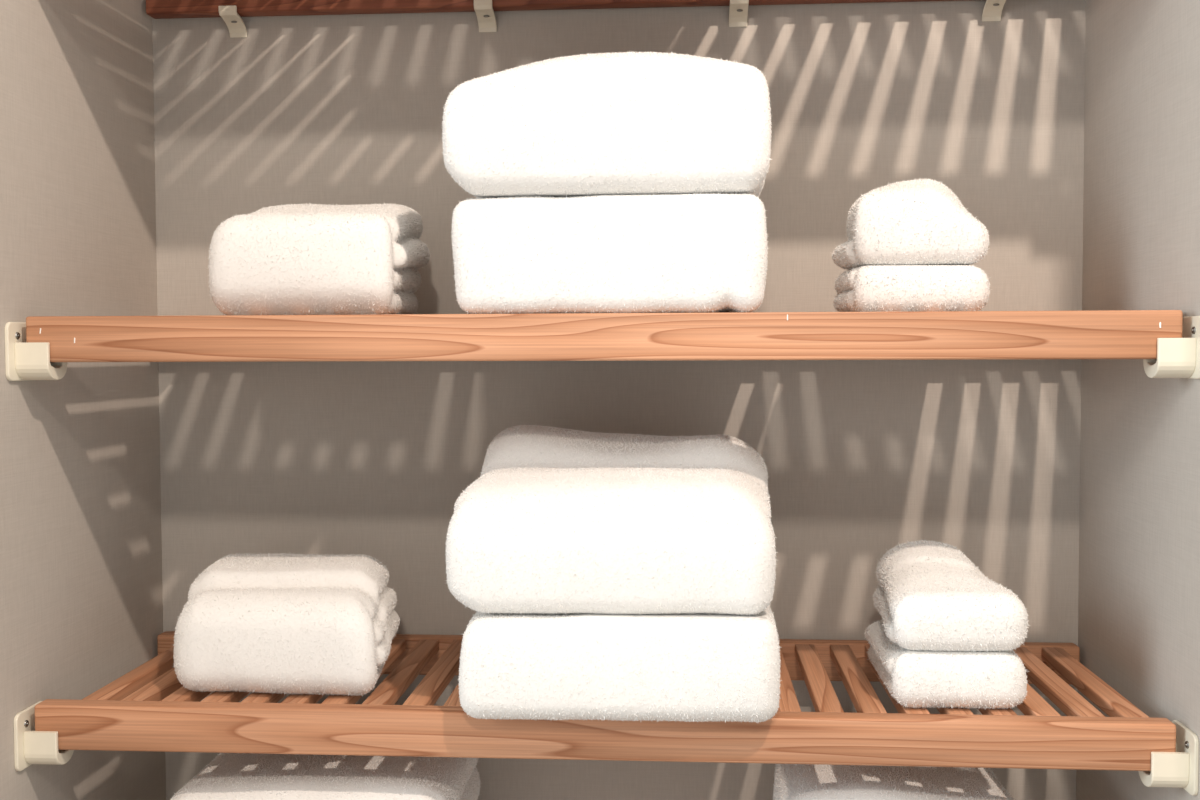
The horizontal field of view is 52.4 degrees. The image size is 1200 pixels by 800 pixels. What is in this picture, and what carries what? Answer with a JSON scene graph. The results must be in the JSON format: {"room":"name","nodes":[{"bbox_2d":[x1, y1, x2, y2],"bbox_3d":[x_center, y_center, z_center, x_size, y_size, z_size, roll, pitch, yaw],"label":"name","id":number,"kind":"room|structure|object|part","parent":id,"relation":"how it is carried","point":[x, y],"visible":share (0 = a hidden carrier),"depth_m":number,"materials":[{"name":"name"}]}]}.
{"room":"linen closet","nodes":[
{"label":"linen closet","id":0,"kind":"room"},
{"bbox_2d":[0,0,165,799],"bbox_3d":[-0.507,-0.042,0.989,0.100,1.950,0.469,0,2,4],"label":"wall","id":1,"kind":"structure","parent":0,"point":[81,590],"depth_m":1.06,"materials":[{"name":"beige paint"}]},
{"bbox_2d":[4,322,66,380],"bbox_3d":[-0.444,-0.038,0.965,0.030,0.046,0.045,0,2,4],"label":"shelf bracket","id":2,"kind":"object","parent":1,"relation":"attached to","point":[24,361],"visible":0.9,"depth_m":0.95,"materials":[{"name":"beige plastic"}]},
{"bbox_3d":[-0.457,-0.038,0.966,0.003,0.046,0.045,0,2,4],"label":"wall plate","id":3,"kind":"part","parent":2,"relation":"part of","materials":[{"name":"beige plastic"}]},
{"bbox_2d":[14,701,73,770],"bbox_3d":[-0.443,0.269,0.977,0.030,0.046,0.045,0,2,4],"label":"shelf bracket","id":4,"kind":"object","parent":1,"relation":"attached to","point":[31,746],"visible":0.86,"depth_m":0.96,"materials":[{"name":"beige plastic"}]},
{"bbox_3d":[-0.456,0.269,0.978,0.003,0.046,0.045,0,2,4],"label":"wall plate","id":5,"kind":"part","parent":4,"relation":"part of","materials":[{"name":"beige plastic"}]},
{"bbox_2d":[152,0,1085,799],"bbox_3d":[0.011,-0.053,1.238,1.100,1.950,0.100,0,2,4],"label":"wall","id":6,"kind":"structure","parent":0,"point":[863,459],"depth_m":1.18,"materials":[{"name":"beige paint"}]},
{"bbox_2d":[218,5,246,37],"bbox_3d":[-0.356,-0.367,1.185,0.018,0.023,0.030,0,2,4],"label":"clip","id":7,"kind":"object","parent":6,"relation":"attached to","point":[234,22],"visible":1,"depth_m":1.18,"materials":[{"name":"beige plastic"}]},
{"bbox_2d":[474,0,496,31],"bbox_3d":[-0.110,-0.367,1.168,0.018,0.023,0.030,0,2,4],"label":"clip","id":8,"kind":"object","parent":6,"relation":"attached to","point":[484,11],"visible":1,"depth_m":1.17,"materials":[{"name":"beige plastic"}]},
{"bbox_2d":[729,0,748,26],"bbox_3d":[0.131,-0.368,1.152,0.018,0.023,0.030,0,2,4],"label":"clip","id":9,"kind":"object","parent":6,"relation":"attached to","point":[738,9],"visible":1,"depth_m":1.16,"materials":[{"name":"beige plastic"}]},
{"bbox_2d":[982,0,1005,20],"bbox_3d":[0.368,-0.368,1.135,0.018,0.023,0.030,0,2,4],"label":"clip","id":10,"kind":"object","parent":6,"relation":"attached to","point":[992,11],"visible":1,"depth_m":1.14,"materials":[{"name":"beige plastic"}]},
{"bbox_3d":[0.000,0.562,1.078,0.890,0.036,0.257,0,2,4],"label":"slatted shelf","id":11,"kind":"object","parent":6,"relation":"attached to","visible":0},
{"bbox_3d":[-0.232,0.488,1.074,0.243,0.112,0.212,0,2,4],"label":"bath towel","id":12,"kind":"object","parent":11,"relation":"on","visible":0},
{"bbox_2d":[170,753,480,799],"bbox_3d":[-0.232,0.366,1.067,0.244,0.130,0.219,0,2,4],"label":"bath towel","id":13,"kind":"object","parent":12,"relation":"on","point":[229,776],"visible":0.56,"depth_m":1.00,"materials":[{"name":"white fabric"}]},
{"bbox_3d":[0.250,0.488,1.045,0.204,0.112,0.203,0,2,4],"label":"hand towel","id":14,"kind":"object","parent":11,"relation":"on","visible":0},
{"bbox_2d":[771,764,1013,799],"bbox_3d":[0.248,0.367,1.042,0.208,0.129,0.203,0,2,4],"label":"hand towel","id":15,"kind":"object","parent":14,"relation":"on","point":[791,781],"visible":0.53,"depth_m":1.00,"materials":[{"name":"white fabric"}]},
{"bbox_2d":[1076,0,1199,799],"bbox_3d":[0.491,-0.042,0.920,0.100,1.950,0.469,0,2,4],"label":"wall","id":16,"kind":"structure","parent":0,"point":[1139,591],"depth_m":1.01,"materials":[{"name":"beige paint"}]},
{"bbox_2d":[1138,720,1198,795],"bbox_3d":[0.425,0.268,0.917,0.030,0.046,0.045,0,2,4],"label":"shelf bracket","id":17,"kind":"object","parent":16,"relation":"attached to","point":[1180,768],"visible":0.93,"depth_m":0.90,"materials":[{"name":"beige plastic"}]},
{"bbox_2d":[34,631,1175,770],"bbox_3d":[-0.001,0.254,1.065,0.890,0.036,0.257,0,2,4],"label":"slatted shelf","id":18,"kind":"object","parent":17,"relation":"on","point":[147,708],"visible":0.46,"depth_m":0.95,"materials":[{"name":"brown wood"}]},
{"bbox_2d":[172,552,399,695],"bbox_3d":[-0.267,0.188,1.046,0.195,0.100,0.151,0,2,4],"label":"folded towel","id":19,"kind":"object","parent":18,"relation":"on","point":[289,623],"visible":1,"depth_m":0.98,"materials":[{"name":"white fabric"}]},
{"bbox_3d":[-0.009,0.259,0.947,0.880,0.036,0.019,0,2,4],"label":"rail","id":20,"kind":"part","parent":18,"relation":"part of","materials":[{"name":"brown wood"}]},
{"bbox_3d":[0.007,0.249,1.184,0.890,0.036,0.019,0,2,4],"label":"rail","id":21,"kind":"part","parent":18,"relation":"part of","materials":[{"name":"brown wood"}]},
{"bbox_2d":[457,605,781,723],"bbox_3d":[0.020,0.199,1.012,0.248,0.078,0.223,0,2,4],"label":"bath towel","id":22,"kind":"object","parent":18,"relation":"on","point":[686,667],"visible":0.66,"depth_m":0.91,"materials":[{"name":"white fabric"}]},
{"bbox_2d":[444,424,776,615],"bbox_3d":[0.015,0.091,1.012,0.260,0.137,0.212,0,2,4],"label":"bath towel","id":23,"kind":"object","parent":22,"relation":"on","point":[554,519],"visible":1,"depth_m":0.92,"materials":[{"name":"white fabric"}]},
{"bbox_2d":[864,620,1028,709],"bbox_3d":[0.281,0.215,1.006,0.114,0.045,0.150,0,2,4],"label":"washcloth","id":24,"kind":"object","parent":18,"relation":"on","point":[959,679],"visible":0.66,"depth_m":0.94,"materials":[{"name":"white fabric"}]},
{"bbox_2d":[873,538,1029,652],"bbox_3d":[0.282,0.157,1.005,0.111,0.071,0.152,0,2,4],"label":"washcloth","id":25,"kind":"object","parent":24,"relation":"on","point":[930,596],"visible":1,"depth_m":0.94,"materials":[{"name":"white fabric"}]},
{"bbox_3d":[0.439,0.268,0.916,0.003,0.046,0.045,0,2,4],"label":"wall plate","id":26,"kind":"part","parent":17,"relation":"part of","materials":[{"name":"beige plastic"}]},
{"bbox_2d":[1143,316,1199,378],"bbox_3d":[0.424,-0.039,0.905,0.030,0.046,0.045,0,2,4],"label":"shelf bracket","id":27,"kind":"object","parent":16,"relation":"attached to","point":[1176,357],"visible":0.84,"depth_m":0.89,"materials":[{"name":"beige plastic"}]},
{"bbox_2d":[26,310,1182,361],"bbox_3d":[-0.001,-0.053,1.053,0.892,0.036,0.258,0,2,4],"label":"slatted shelf","id":28,"kind":"object","parent":27,"relation":"on","point":[1092,334],"visible":1,"depth_m":0.92,"materials":[{"name":"brown wood"}]},
{"bbox_2d":[208,203,430,314],"bbox_3d":[-0.237,-0.123,1.054,0.171,0.106,0.173,0,2,4],"label":"folded towel","id":29,"kind":"object","parent":28,"relation":"on","point":[292,259],"visible":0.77,"depth_m":0.98,"materials":[{"name":"white fabric"}]},
{"bbox_2d":[451,192,768,313],"bbox_3d":[0.011,-0.116,1.029,0.254,0.091,0.224,0,2,4],"label":"bath towel","id":30,"kind":"object","parent":28,"relation":"on","point":[661,253],"visible":0.81,"depth_m":0.92,"materials":[{"name":"white fabric"}]},
{"bbox_2d":[441,51,771,198],"bbox_3d":[0.011,-0.226,1.022,0.262,0.129,0.225,0,2,4],"label":"bath towel","id":31,"kind":"object","parent":30,"relation":"on","point":[627,123],"visible":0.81,"depth_m":0.92,"materials":[{"name":"white fabric"}]},
{"bbox_2d":[832,265,991,311],"bbox_3d":[0.254,-0.089,1.004,0.122,0.039,0.093,0,2,4],"label":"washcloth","id":32,"kind":"object","parent":28,"relation":"on","point":[880,288],"visible":0.8,"depth_m":0.96,"materials":[{"name":"white fabric"}]},
{"bbox_2d":[832,178,989,269],"bbox_3d":[0.253,-0.146,1.002,0.121,0.074,0.088,0,2,4],"label":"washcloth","id":33,"kind":"object","parent":32,"relation":"on","point":[920,221],"visible":0.88,"depth_m":0.97,"materials":[{"name":"white fabric"}]},
{"bbox_3d":[0.438,-0.039,0.904,0.003,0.046,0.045,0,2,4],"label":"wall plate","id":34,"kind":"part","parent":27,"relation":"part of","materials":[{"name":"beige plastic"}]},
{"bbox_3d":[0.423,-0.373,0.891,0.030,0.046,0.045,0,2,4],"label":"shelf bracket","id":35,"kind":"object","parent":16,"relation":"attached to","visible":0},
{"bbox_2d":[146,0,962,18],"bbox_3d":[-0.002,-0.387,1.040,0.892,0.036,0.257,0,2,4],"label":"slatted shelf","id":36,"kind":"object","parent":35,"relation":"on","point":[157,9],"visible":1,"depth_m":1.17,"materials":[{"name":"brown wood"}]}
]}

